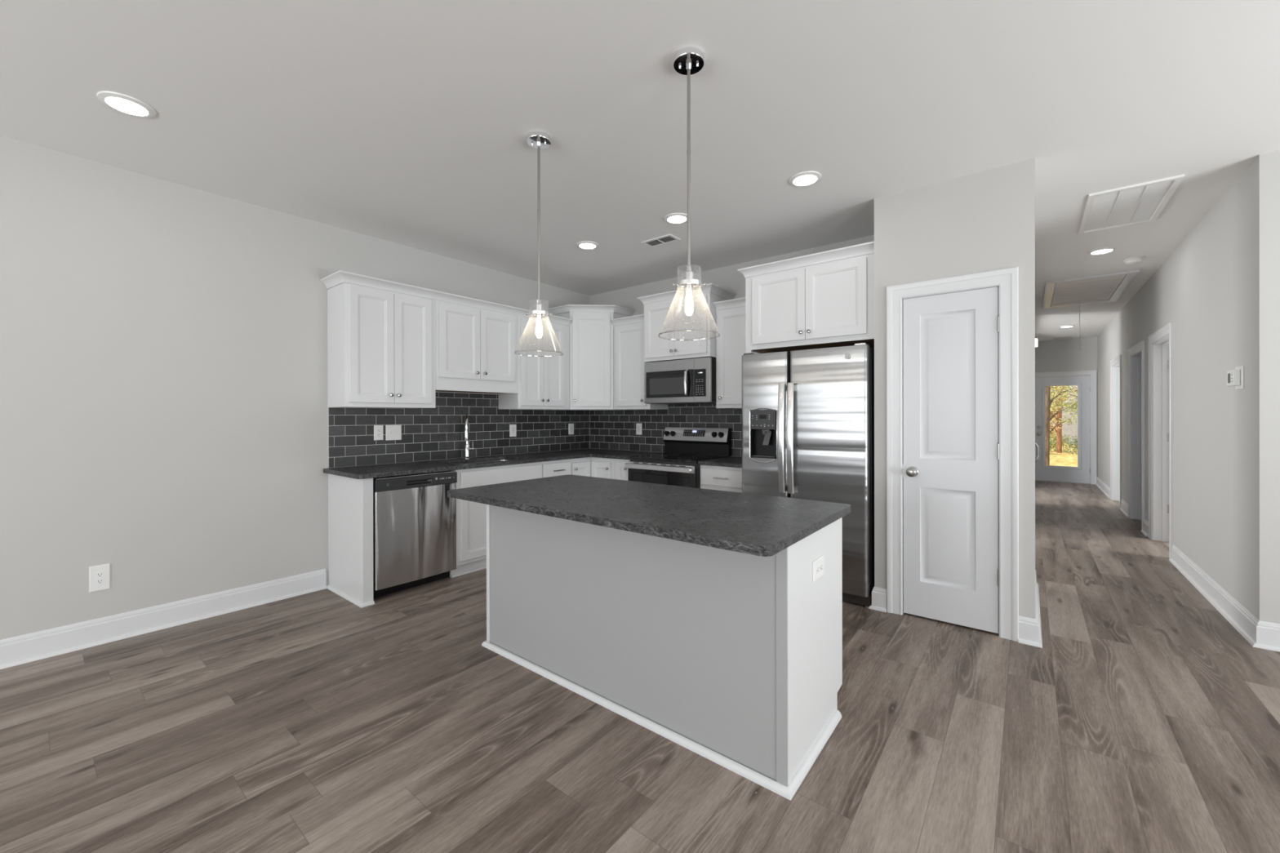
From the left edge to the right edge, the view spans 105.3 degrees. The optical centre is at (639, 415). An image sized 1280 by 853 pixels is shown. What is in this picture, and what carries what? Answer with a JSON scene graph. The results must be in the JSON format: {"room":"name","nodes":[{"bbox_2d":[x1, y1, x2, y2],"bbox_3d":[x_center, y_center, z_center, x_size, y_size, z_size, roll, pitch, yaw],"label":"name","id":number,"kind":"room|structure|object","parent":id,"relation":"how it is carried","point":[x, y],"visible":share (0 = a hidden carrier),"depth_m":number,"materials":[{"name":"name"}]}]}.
{"room":"kitchen","nodes":[
{"label":"kitchen","id":0,"kind":"room"},
{"bbox_2d":[0,135,589,639],"bbox_3d":[-3.210,-0.026,2.850,0.150,2.884,8.450,0,0,38],"label":"wall","id":1,"kind":"structure","parent":0,"point":[164,409],"depth_m":3.02,"materials":[{"name":"grey paint"}]},
{"bbox_2d":[88,563,110,592],"bbox_3d":[-3.125,0.937,2.827,0.008,0.148,0.082,0,0,38],"label":"wall outlet","id":2,"kind":"object","parent":1,"relation":"attached to","point":[100,575],"visible":1,"depth_m":2.82,"materials":[{"name":"white plastic"}]},
{"bbox_2d":[96,571,103,577],"bbox_3d":[-3.123,0.918,2.825,0.002,0.034,0.027,0,0,38],"label":"receptacle","id":3,"kind":"object","parent":2,"relation":"attached to","point":[99,574],"depth_m":2.83,"materials":[{"name":"grey plastic"}]},
{"bbox_2d":[96,577,103,584],"bbox_3d":[-3.123,0.957,2.825,0.002,0.034,0.027,0,0,38],"label":"receptacle","id":4,"kind":"object","parent":2,"relation":"attached to","point":[99,580],"depth_m":2.83,"materials":[{"name":"grey plastic"}]},
{"bbox_2d":[0,568,327,669],"bbox_3d":[-4.079,1.246,1.607,0.031,0.146,5.418,0,0,38],"label":"baseboard","id":5,"kind":"structure","parent":1,"relation":"attached to","point":[40,645],"depth_m":2.97,"materials":[{"name":"white paint"}]},
{"bbox_2d":[327,282,435,408],"bbox_3d":[-2.037,-0.519,3.905,0.372,0.906,0.695,0,0,38],"label":"upper cabinet","id":6,"kind":"object","parent":1,"relation":"attached to","point":[381,343],"visible":1,"depth_m":3.74,"materials":[{"name":"white paint"}]},
{"bbox_2d":[328,391,589,467],"bbox_3d":[-1.506,0.090,4.866,0.010,0.616,2.852,0,0,38],"label":"tile backsplash","id":7,"kind":"structure","parent":1,"relation":"attached to","point":[437,433],"depth_m":4.52,"materials":[{"name":"grey tile"}]},
{"bbox_2d":[373,425,383,439],"bbox_3d":[-2.156,0.138,4.032,0.008,0.124,0.074,0,0,38],"label":"wall outlet","id":8,"kind":"object","parent":7,"relation":"attached to","point":[378,429],"visible":1,"depth_m":4.03,"materials":[{"name":"white plastic"}]},
{"bbox_2d":[385,424,401,440],"bbox_3d":[-2.077,0.139,4.125,0.016,0.130,0.130,0,0,38],"label":"light switch","id":9,"kind":"object","parent":7,"relation":"attached to","point":[393,432],"visible":1,"depth_m":4.12,"materials":[{"name":"white plastic"}]},
{"bbox_2d":[509,424,516,436],"bbox_3d":[-1.320,0.151,5.086,0.008,0.128,0.082,0,0,38],"label":"wall outlet","id":10,"kind":"object","parent":7,"relation":"attached to","point":[513,428],"visible":1,"depth_m":5.08,"materials":[{"name":"white plastic"}]},
{"bbox_2d":[568,423,573,434],"bbox_3d":[-0.806,0.153,5.733,0.008,0.128,0.082,0,0,38],"label":"wall outlet","id":11,"kind":"object","parent":7,"relation":"attached to","point":[571,426],"visible":1,"depth_m":5.72,"materials":[{"name":"white plastic"}]},
{"bbox_2d":[435,299,517,394],"bbox_3d":[-1.558,-0.596,4.508,0.372,0.754,0.843,0,0,38],"label":"upper cabinet","id":12,"kind":"object","parent":1,"relation":"attached to","point":[475,348],"visible":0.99,"depth_m":4.37,"materials":[{"name":"white paint"}]},
{"bbox_2d":[320,270,572,325],"bbox_3d":[-1.577,-1.007,4.485,0.370,0.066,2.272,0,0,38],"label":"crown molding","id":13,"kind":"structure","parent":12,"relation":"on","point":[340,277],"depth_m":4.00,"materials":[{"name":"white paint"}]},
{"bbox_2d":[498,315,569,409],"bbox_3d":[-1.083,-0.522,5.108,0.372,0.906,0.685,0,0,38],"label":"upper cabinet","id":14,"kind":"object","parent":1,"relation":"attached to","point":[544,380],"visible":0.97,"depth_m":4.98,"materials":[{"name":"white paint"}]},
{"bbox_2d":[0,0,1279,341],"bbox_3d":[2.830,-1.538,3.222,9.150,0.120,16.850,0,0,38],"label":"ceiling","id":15,"kind":"structure","parent":0,"point":[406,122],"depth_m":2.34,"materials":[{"name":"white paint"}]},
{"bbox_2d":[96,90,155,118],"bbox_3d":[-2.418,-1.463,2.303,0.194,0.011,0.194,0,0,38],"label":"recessed light","id":16,"kind":"object","parent":15,"relation":"in","point":[122,103],"visible":1,"depth_m":2.29,"materials":[{"name":"white plastic"}]},
{"bbox_2d":[514,130,563,356],"bbox_3d":[-0.534,-0.900,2.584,0.256,1.143,0.256,0,0,38],"label":"pendant light","id":17,"kind":"object","parent":15,"relation":"hanging from","point":[538,140],"visible":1,"depth_m":2.58,"materials":[{"name":"silver metal"}]},
{"bbox_2d":[532,299,545,319],"bbox_3d":[-0.534,-0.562,2.584,0.086,0.104,0.086,0,0,38],"label":"socket","id":18,"kind":"object","parent":17,"relation":"attached to","point":[539,313],"depth_m":2.57,"materials":[{"name":"silver metal"}]},
{"bbox_2d":[576,240,599,249],"bbox_3d":[-0.452,-1.468,4.209,0.194,0.011,0.194,0,0,38],"label":"recessed light","id":19,"kind":"object","parent":15,"relation":"in","point":[588,245],"visible":1,"depth_m":4.20,"materials":[{"name":"white plastic"}]},
{"bbox_2d":[640,233,680,247],"bbox_3d":[0.173,-1.470,4.104,0.300,0.008,0.150,0,0,38],"label":"ceiling vent","id":20,"kind":"object","parent":15,"relation":"in","point":[668,238],"visible":1,"depth_m":4.10,"materials":[{"name":"white plastic"}]},
{"bbox_2d":[663,213,687,223],"bbox_3d":[0.275,-1.468,3.640,0.194,0.011,0.194,0,0,38],"label":"recessed light","id":21,"kind":"object","parent":15,"relation":"in","point":[673,218],"visible":0.96,"depth_m":3.63,"materials":[{"name":"white plastic"}]},
{"bbox_2d":[657,46,720,340],"bbox_3d":[0.201,-0.901,2.010,0.256,1.143,0.256,0,0,38],"label":"pendant light","id":22,"kind":"object","parent":15,"relation":"hanging from","point":[687,60],"visible":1,"depth_m":2.00,"materials":[{"name":"clear glass"}]},
{"bbox_2d":[679,266,698,292],"bbox_3d":[0.202,-0.563,2.010,0.086,0.104,0.086,0,0,38],"label":"socket","id":23,"kind":"object","parent":22,"relation":"attached to","point":[688,284],"depth_m":1.99,"materials":[{"name":"silver metal"}]},
{"bbox_2d":[788,170,822,186],"bbox_3d":[1.026,-1.469,3.037,0.194,0.011,0.194,0,0,38],"label":"recessed light","id":24,"kind":"object","parent":15,"relation":"in","point":[803,179],"visible":1,"depth_m":3.03,"materials":[{"name":"white plastic"}]},
{"bbox_2d":[1053,336,1075,338],"bbox_3d":[8.029,-1.487,9.259,0.315,0.008,0.150,0,0,38],"label":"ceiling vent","id":25,"kind":"object","parent":15,"relation":"in","point":[1065,336],"visible":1,"depth_m":9.24,"materials":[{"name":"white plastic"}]},
{"bbox_2d":[1059,324,1074,327],"bbox_3d":[7.081,-1.483,8.103,0.194,0.011,0.194,0,0,38],"label":"recessed light","id":26,"kind":"object","parent":15,"relation":"in","point":[1068,326],"visible":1,"depth_m":8.06,"materials":[{"name":"white plastic"}]},
{"bbox_2d":[1042,269,1140,351],"bbox_3d":[5.294,-1.167,5.826,0.734,0.634,1.654,0,0,38],"label":"attic hatch","id":27,"kind":"object","parent":15,"relation":"attached to","point":[1096,289],"visible":1,"depth_m":5.69,"materials":[{"name":"white paint"}]},
{"bbox_2d":[1087,246,1116,254],"bbox_3d":[4.136,-1.475,4.375,0.194,0.011,0.194,0,0,38],"label":"recessed light","id":28,"kind":"object","parent":15,"relation":"in","point":[1104,250],"visible":1,"depth_m":4.37,"materials":[{"name":"white plastic"}]},
{"bbox_2d":[1078,173,1184,234],"bbox_3d":[3.435,-1.472,3.467,0.432,0.014,0.885,0,0,38],"label":"ceiling vent","id":29,"kind":"object","parent":15,"relation":"in","point":[1143,202],"visible":1,"depth_m":3.42,"materials":[{"name":"white plastic"}]},
{"bbox_2d":[1123,256,1145,264],"bbox_3d":[4.660,-1.460,4.605,0.148,0.043,0.148,0,0,38],"label":"smoke detector","id":30,"kind":"object","parent":15,"relation":"attached to","point":[1133,260],"visible":1,"depth_m":4.57,"materials":[{"name":"white plastic"}]},
{"bbox_2d":[0,480,1279,852],"bbox_3d":[2.432,1.306,3.544,7.979,0.001,16.750,0,0,38],"label":"floor","id":31,"kind":"structure","parent":0,"point":[1143,720],"depth_m":1.97,"materials":[{"name":"grey wood"}]},
{"bbox_2d":[326,473,374,608],"bbox_3d":[-2.130,0.873,3.575,0.636,0.881,0.088,0,0,38],"label":"end panel","id":32,"kind":"object","parent":31,"relation":"on","point":[350,500],"visible":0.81,"depth_m":3.49,"materials":[{"name":"white paint"}]},
{"bbox_2d":[373,471,457,598],"bbox_3d":[-1.895,0.878,3.853,0.620,0.870,0.626,0,0,38],"label":"dishwasher","id":33,"kind":"object","parent":31,"relation":"on","point":[415,517],"visible":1,"depth_m":3.63,"materials":[{"name":"silver metal"}]},
{"bbox_2d":[449,462,541,577],"bbox_3d":[-1.426,0.872,4.445,0.658,0.881,0.883,0,0,38],"label":"base cabinet","id":34,"kind":"object","parent":31,"relation":"on","point":[471,517],"visible":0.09,"depth_m":4.06,"materials":[{"name":"white paint"}]},
{"bbox_2d":[541,458,570,478],"bbox_3d":[-1.034,0.871,4.934,0.662,0.881,0.370,0,0,38],"label":"base cabinet","id":35,"kind":"object","parent":31,"relation":"on","point":[562,467],"visible":0.16,"depth_m":4.73,"materials":[{"name":"white paint"}]},
{"bbox_2d":[569,457,614,479],"bbox_3d":[-0.527,0.869,5.346,0.944,0.881,0.904,0,0,38],"label":"base cabinet","id":36,"kind":"object","parent":31,"relation":"on","point":[604,468],"visible":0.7,"depth_m":5.01,"materials":[{"name":"white paint"}]},
{"bbox_2d":[323,448,664,479],"bbox_3d":[-1.055,0.413,4.484,1.170,0.032,2.889,0,0,38],"label":"countertop","id":37,"kind":"structure","parent":36,"relation":"on","point":[363,472],"depth_m":4.24,"materials":[{"name":"black stone"}]},
{"bbox_2d":[464,414,474,458],"bbox_3d":[-1.591,0.194,4.481,0.091,0.408,0.211,0,0,-2],"label":"kitchen faucet","id":38,"kind":"object","parent":37,"relation":"on","point":[468,448],"visible":1,"depth_m":4.54,"materials":[{"name":"silver metal"}]},
{"bbox_2d":[453,459,506,464],"bbox_3d":[-1.406,0.525,4.397,0.424,0.190,0.739,0,0,38],"label":"sink","id":39,"kind":"object","parent":37,"relation":"in","point":[500,460],"visible":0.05,"depth_m":4.61,"materials":[{"name":"silver metal"}]},
{"bbox_2d":[614,458,630,480],"bbox_3d":[0.012,0.869,5.076,0.234,0.881,0.658,0,0,38],"label":"base cabinet","id":40,"kind":"object","parent":31,"relation":"on","point":[620,471],"visible":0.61,"depth_m":4.86,"materials":[{"name":"white paint"}]},
{"bbox_2d":[481,504,842,800],"bbox_3d":[0.025,0.871,2.507,1.812,0.881,0.713,0,0,38],"label":"kitchen island","id":41,"kind":"object","parent":31,"relation":"on","point":[733,659],"visible":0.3,"depth_m":2.01,"materials":[{"name":"white paint"}]},
{"bbox_2d":[447,474,850,556],"bbox_3d":[-0.046,0.413,2.401,1.830,0.032,0.904,0,0,38],"label":"island countertop","id":42,"kind":"structure","parent":41,"relation":"on","point":[753,524],"depth_m":2.09,"materials":[{"name":"black stone"}]},
{"bbox_2d":[812,555,824,582],"bbox_3d":[0.709,0.605,1.936,0.008,0.080,0.124,0,0,38],"label":"wall outlet","id":43,"kind":"object","parent":41,"relation":"attached to","point":[818,565],"visible":1,"depth_m":1.93,"materials":[{"name":"white plastic"}]},
{"bbox_2d":[816,565,819,573],"bbox_3d":[0.699,0.605,1.919,0.002,0.027,0.034,0,0,38],"label":"receptacle","id":44,"kind":"object","parent":43,"relation":"attached to","point":[817,566],"depth_m":1.92,"materials":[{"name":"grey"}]},
{"bbox_2d":[819,563,822,571],"bbox_3d":[0.723,0.605,1.950,0.002,0.027,0.034,0,0,38],"label":"receptacle","id":45,"kind":"object","parent":43,"relation":"attached to","point":[820,564],"depth_m":1.95,"materials":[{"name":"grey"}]},
{"bbox_2d":[625,426,730,488],"bbox_3d":[0.366,0.704,4.718,0.762,1.170,0.718,0,0,38],"label":"electric range","id":46,"kind":"object","parent":31,"relation":"on","point":[682,468],"visible":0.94,"depth_m":4.69,"materials":[{"name":"grey metal"}]},
{"bbox_2d":[628,453,728,462],"bbox_3d":[0.375,0.401,4.730,0.762,0.022,0.597,0,0,38],"label":"cooktop","id":47,"kind":"object","parent":46,"relation":"in","point":[660,457],"depth_m":4.67,"materials":[{"name":"black glass"}]},
{"bbox_2d":[700,465,742,493],"bbox_3d":[0.883,0.868,4.381,0.462,0.881,0.662,0,0,38],"label":"base cabinet","id":48,"kind":"object","parent":31,"relation":"on","point":[712,477],"visible":0.2,"depth_m":4.15,"materials":[{"name":"white paint"}]},
{"bbox_2d":[697,456,742,467],"bbox_3d":[0.884,0.410,4.383,0.462,0.032,0.637,0,0,38],"label":"countertop","id":49,"kind":"structure","parent":48,"relation":"on","point":[731,461],"depth_m":4.22,"materials":[{"name":"black stone"}]},
{"bbox_2d":[742,342,874,608],"bbox_3d":[1.381,0.405,3.845,0.946,1.806,0.824,0,0,38],"label":"refrigerator","id":50,"kind":"object","parent":31,"relation":"on","point":[808,415],"visible":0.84,"depth_m":3.48,"materials":[{"name":"silver metal"}]},
{"bbox_2d":[589,235,874,457],"bbox_3d":[1.091,-0.034,4.734,4.243,2.884,0.150,0,0,38],"label":"wall","id":51,"kind":"structure","parent":0,"point":[728,277],"depth_m":4.95,"materials":[{"name":"grey paint"}]},
{"bbox_2d":[546,304,635,409],"bbox_3d":[-0.547,-0.633,5.499,0.724,1.126,0.684,0,0,38],"label":"upper cabinet","id":52,"kind":"object","parent":51,"relation":"attached to","point":[591,326],"visible":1,"depth_m":5.29,"materials":[{"name":"white paint"}]},
{"bbox_2d":[610,314,667,409],"bbox_3d":[-0.006,-0.557,5.269,0.500,0.972,0.372,0,0,38],"label":"upper cabinet","id":53,"kind":"object","parent":51,"relation":"attached to","point":[628,339],"visible":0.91,"depth_m":5.17,"materials":[{"name":"white paint"}]},
{"bbox_2d":[590,403,742,457],"bbox_3d":[0.327,0.124,5.238,2.398,0.540,0.010,0,0,38],"label":"tile backsplash","id":54,"kind":"structure","parent":51,"relation":"attached to","point":[611,429],"depth_m":5.38,"materials":[{"name":"grey tile"}]},
{"bbox_2d":[635,423,641,435],"bbox_3d":[-0.013,0.147,5.496,0.082,0.128,0.008,0,0,38],"label":"wall outlet","id":55,"kind":"object","parent":54,"relation":"attached to","point":[638,426],"visible":1,"depth_m":5.49,"materials":[{"name":"white plastic"}]},
{"bbox_2d":[637,283,736,362],"bbox_3d":[0.457,-0.868,4.834,0.860,0.647,0.478,0,0,38],"label":"upper cabinet","id":56,"kind":"object","parent":51,"relation":"attached to","point":[656,348],"visible":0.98,"depth_m":4.64,"materials":[{"name":"white paint"}]},
{"bbox_2d":[644,356,715,404],"bbox_3d":[0.452,-0.331,4.827,0.760,0.413,0.474,0,0,38],"label":"microwave oven","id":57,"kind":"object","parent":56,"relation":"attached to","point":[692,380],"visible":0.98,"depth_m":4.64,"materials":[{"name":"silver metal"}]},
{"bbox_2d":[713,297,756,408],"bbox_3d":[0.971,-0.558,4.493,0.462,0.972,0.372,0,0,38],"label":"upper cabinet","id":58,"kind":"object","parent":51,"relation":"attached to","point":[730,322],"visible":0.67,"depth_m":4.42,"materials":[{"name":"white paint"}]},
{"bbox_2d":[737,241,874,353],"bbox_3d":[1.414,-0.846,3.927,1.028,0.692,0.708,0,0,38],"label":"upper cabinet","id":59,"kind":"object","parent":51,"relation":"attached to","point":[827,304],"visible":0.96,"depth_m":3.63,"materials":[{"name":"white paint"}]},
{"bbox_2d":[874,157,1035,618],"bbox_3d":[2.149,-0.080,3.339,0.850,2.794,0.719,0,0,38],"label":"wall","id":60,"kind":"structure","parent":0,"point":[984,220],"depth_m":3.00,"materials":[{"name":"grey paint"}]},
{"bbox_2d":[868,586,886,612],"bbox_3d":[1.622,1.235,3.320,0.108,0.146,0.091,0,0,38],"label":"baseboard","id":61,"kind":"structure","parent":60,"relation":"attached to","point":[878,594],"depth_m":3.29,"materials":[{"name":"white paint"}]},
{"bbox_2d":[902,286,999,633],"bbox_3d":[1.922,0.263,3.044,0.518,2.062,0.103,0,0,38],"label":"door","id":62,"kind":"structure","parent":60,"relation":"in","point":[951,444],"depth_m":3.05,"materials":[{"name":"white paint"}]},
{"bbox_2d":[886,266,1018,641],"bbox_3d":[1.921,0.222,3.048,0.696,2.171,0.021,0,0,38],"label":"trim","id":63,"kind":"structure","parent":60,"relation":"attached to","point":[1007,279],"depth_m":2.89,"materials":[{"name":"white paint"}]},
{"bbox_2d":[1017,569,1042,648],"bbox_3d":[2.628,1.233,3.293,0.108,0.146,1.300,0,0,38],"label":"baseboard","id":64,"kind":"structure","parent":60,"relation":"attached to","point":[1029,628],"depth_m":2.81,"materials":[{"name":"white paint"}]},
{"bbox_2d":[1035,337,1097,373],"bbox_3d":[8.268,-0.095,9.563,1.234,2.794,0.140,0,0,38],"label":"wall","id":65,"kind":"structure","parent":0,"point":[1055,355],"depth_m":9.47,"materials":[{"name":"grey paint"}]},
{"bbox_2d":[1035,375,1090,483],"bbox_3d":[8.210,0.254,9.513,0.841,2.048,0.112,0,0,38],"label":"door","id":66,"kind":"structure","parent":65,"relation":"in","point":[1081,473],"depth_m":9.48,"materials":[{"name":"white paint"}]},
{"bbox_2d":[1035,480,1090,484],"bbox_3d":[8.245,1.286,9.565,0.839,0.012,0.170,0,0,38],"label":"trim","id":67,"kind":"structure","parent":65,"relation":"attached to","point":[1035,480],"depth_m":9.48,"materials":[{"name":"silver metal"}]},
{"bbox_2d":[1035,369,1097,484],"bbox_3d":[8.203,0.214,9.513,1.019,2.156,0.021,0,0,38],"label":"trim","id":68,"kind":"structure","parent":65,"relation":"attached to","point":[1093,374],"depth_m":9.23,"materials":[{"name":"white paint"}]},
{"bbox_2d":[1139,520,1168,547],"bbox_3d":[6.452,1.361,3.398,3.700,0.119,4.520,0,0,38],"label":"floor","id":69,"kind":"structure","parent":0,"point":[1166,544],"depth_m":5.00,"materials":[{"name":"beige wood"}]},
{"bbox_2d":[1097,150,1279,624],"bbox_3d":[6.107,-0.089,5.945,0.120,2.794,8.216,0,0,38],"label":"wall","id":70,"kind":"structure","parent":0,"point":[1219,289],"depth_m":3.27,"materials":[{"name":"grey paint"}]},
{"bbox_2d":[1095,476,1110,498],"bbox_3d":[7.989,1.220,8.435,0.031,0.146,1.980,0,0,38],"label":"baseboard","id":71,"kind":"structure","parent":70,"relation":"attached to","point":[1100,484],"depth_m":8.30,"materials":[{"name":"white paint"}]},
{"bbox_2d":[1110,355,1121,507],"bbox_3d":[7.024,0.221,7.213,0.021,2.150,1.010,0,0,38],"label":"trim","id":72,"kind":"structure","parent":70,"relation":"attached to","point":[1117,360],"depth_m":7.53,"materials":[{"name":"white paint"}]},
{"bbox_2d":[1112,362,1119,500],"bbox_3d":[7.079,0.262,7.169,0.120,2.068,0.830,0,0,38],"label":"trim","id":73,"kind":"structure","parent":70,"relation":"attached to","point":[1116,369],"depth_m":7.49,"materials":[{"name":"white paint"}]},
{"bbox_2d":[1119,498,1128,516],"bbox_3d":[6.471,1.224,6.524,0.031,0.146,0.660,0,0,38],"label":"baseboard","id":74,"kind":"structure","parent":70,"relation":"attached to","point":[1124,505],"depth_m":6.54,"materials":[{"name":"white paint"}]},
{"bbox_2d":[1131,350,1141,519],"bbox_3d":[6.016,0.265,5.830,0.120,2.068,0.790,0,0,38],"label":"door","id":75,"kind":"structure","parent":70,"relation":"attached to","point":[1136,357],"depth_m":6.14,"materials":[{"name":"white paint"}]},
{"bbox_2d":[1128,340,1144,529],"bbox_3d":[5.961,0.224,5.874,0.021,2.150,0.970,0,0,38],"label":"trim","id":76,"kind":"structure","parent":70,"relation":"attached to","point":[1140,346],"depth_m":5.67,"materials":[{"name":"white paint"}]},
{"bbox_2d":[1141,519,1148,537],"bbox_3d":[5.557,1.227,5.372,0.031,0.146,0.300,0,0,38],"label":"baseboard","id":77,"kind":"structure","parent":70,"relation":"attached to","point":[1145,523],"depth_m":5.36,"materials":[{"name":"white paint"}]},
{"bbox_2d":[1152,334,1168,542],"bbox_3d":[5.167,0.267,4.761,0.120,2.068,0.840,0,0,38],"label":"door","id":78,"kind":"structure","parent":70,"relation":"attached to","point":[1161,347],"depth_m":5.08,"materials":[{"name":"white paint"}]},
{"bbox_2d":[1148,321,1173,558],"bbox_3d":[5.112,0.226,4.805,0.021,2.150,1.020,0,0,38],"label":"trim","id":79,"kind":"structure","parent":70,"relation":"attached to","point":[1166,330],"depth_m":4.47,"materials":[{"name":"white paint"}]},
{"bbox_2d":[1167,360,1168,513],"bbox_3d":[5.750,0.274,4.786,0.835,2.028,0.038,0,0,38],"label":"door","id":80,"kind":"structure","parent":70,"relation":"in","point":[1167,360],"depth_m":5.04,"materials":[{"name":"white paint"}]},
{"bbox_2d":[1226,365,1244,389],"bbox_3d":[3.700,-0.236,3.039,0.035,0.142,0.170,0,0,38],"label":"thermostat","id":81,"kind":"object","parent":70,"relation":"attached to","point":[1235,377],"visible":1,"depth_m":3.00,"materials":[{"name":"white plastic"}]},
{"bbox_3d":[5.270,-0.088,6.683,0.120,2.794,8.100,0,0,38],"label":"wall","id":82,"kind":"structure","parent":0,"visible":0},
{"bbox_2d":[1035,442,1039,461],"bbox_3d":[4.812,0.280,5.994,0.139,2.018,0.806,0,0,38],"label":"door","id":83,"kind":"structure","parent":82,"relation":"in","point":[1036,443],"depth_m":6.04,"materials":[{"name":"white paint"}]},
{"bbox_2d":[1035,333,1039,346],"bbox_3d":[5.356,-0.955,6.613,0.102,0.309,0.100,0,0,38],"label":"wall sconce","id":84,"kind":"object","parent":82,"relation":"attached to","point":[1036,340],"visible":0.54,"depth_m":6.59,"materials":[{"name":"white metal"}]},
{"bbox_3d":[4.593,-0.088,1.978,2.443,2.784,0.120,0,0,38],"label":"wall","id":85,"kind":"structure","parent":0,"visible":0},
{"bbox_2d":[1168,544,1279,652],"bbox_3d":[5.133,1.230,2.777,2.594,0.146,2.102,0,0,38],"label":"baseboard","id":86,"kind":"structure","parent":85,"relation":"attached to","point":[1260,634],"depth_m":3.12,"materials":[{"name":"white paint"}]},
{"label":"outside","id":87,"kind":"structure","parent":0,"visible":0},
{"bbox_2d":[1049,428,1077,466],"bbox_3d":[33.894,1.723,41.419,70.000,0.100,81.600,0,0,38],"label":"yard","id":88,"kind":"structure","parent":87,"point":[1064,459],"depth_m":20.19,"materials":[{"name":"yellow plant"}]},
{"bbox_2d":[1049,386,1057,438],"bbox_3d":[31.125,-1.289,37.611,2.156,6.643,2.159,0,0,38],"label":"tree","id":89,"kind":"object","parent":88,"relation":"on","point":[1051,411],"visible":0.02,"depth_m":37.09,"materials":[{"name":"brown plant"}]},
{"bbox_2d":[1050,386,1069,434],"bbox_3d":[36.794,-2.984,45.238,4.433,10.896,4.437,0,0,38],"label":"tree","id":90,"kind":"object","parent":88,"relation":"on","point":[1067,387],"visible":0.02,"depth_m":44.02,"materials":[{"name":"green plant"}]},
{"bbox_2d":[1049,434,1071,451],"bbox_3d":[19.951,1.292,23.376,1.039,0.868,0.849,0,0,38],"label":"bush","id":91,"kind":"object","parent":88,"relation":"on","point":[1054,441],"visible":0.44,"depth_m":23.27,"materials":[{"name":"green plant"}]},
{"bbox_2d":[1045,385,1077,465],"bbox_3d":[13.102,-1.485,15.014,1.507,6.472,1.213,0,0,38],"label":"tree","id":92,"kind":"object","parent":88,"relation":"on","point":[1048,402],"visible":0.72,"depth_m":14.93,"materials":[{"name":"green plant"}]},
{"bbox_2d":[1049,386,1075,453],"bbox_3d":[19.300,-3.002,22.804,2.410,9.470,1.911,0,0,38],"label":"tree","id":93,"kind":"object","parent":88,"relation":"on","point":[1059,428],"visible":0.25,"depth_m":22.58,"materials":[{"name":"orange plant"}]},
{"bbox_2d":[1049,385,1077,417],"bbox_3d":[15.818,-2.493,18.023,1.609,8.470,1.692,0,0,38],"label":"tree","id":94,"kind":"object","parent":88,"relation":"on","point":[1067,392],"visible":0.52,"depth_m":18.11,"materials":[{"name":"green plant"}]},
{"bbox_2d":[1053,385,1077,426],"bbox_3d":[55.071,-4.708,63.920,4.059,15.142,4.055,0,0,38],"label":"tree","id":95,"kind":"object","parent":88,"relation":"on","point":[1071,385],"visible":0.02,"depth_m":63.26,"materials":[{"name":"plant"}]},
{"bbox_2d":[1062,395,1077,444],"bbox_3d":[29.476,-0.634,29.344,6.300,4.650,6.400,0,0,38],"label":"neighbor house","id":96,"kind":"structure","parent":88,"relation":"on","point":[1072,429],"depth_m":28.78,"materials":[{"name":"grey"}]},
{"bbox_2d":[1066,435,1077,454],"bbox_3d":[19.273,1.297,21.233,1.129,0.864,0.849,0,0,38],"label":"bush","id":97,"kind":"object","parent":88,"relation":"on","point":[1072,442],"visible":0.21,"depth_m":21.44,"materials":[{"name":"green plant"}]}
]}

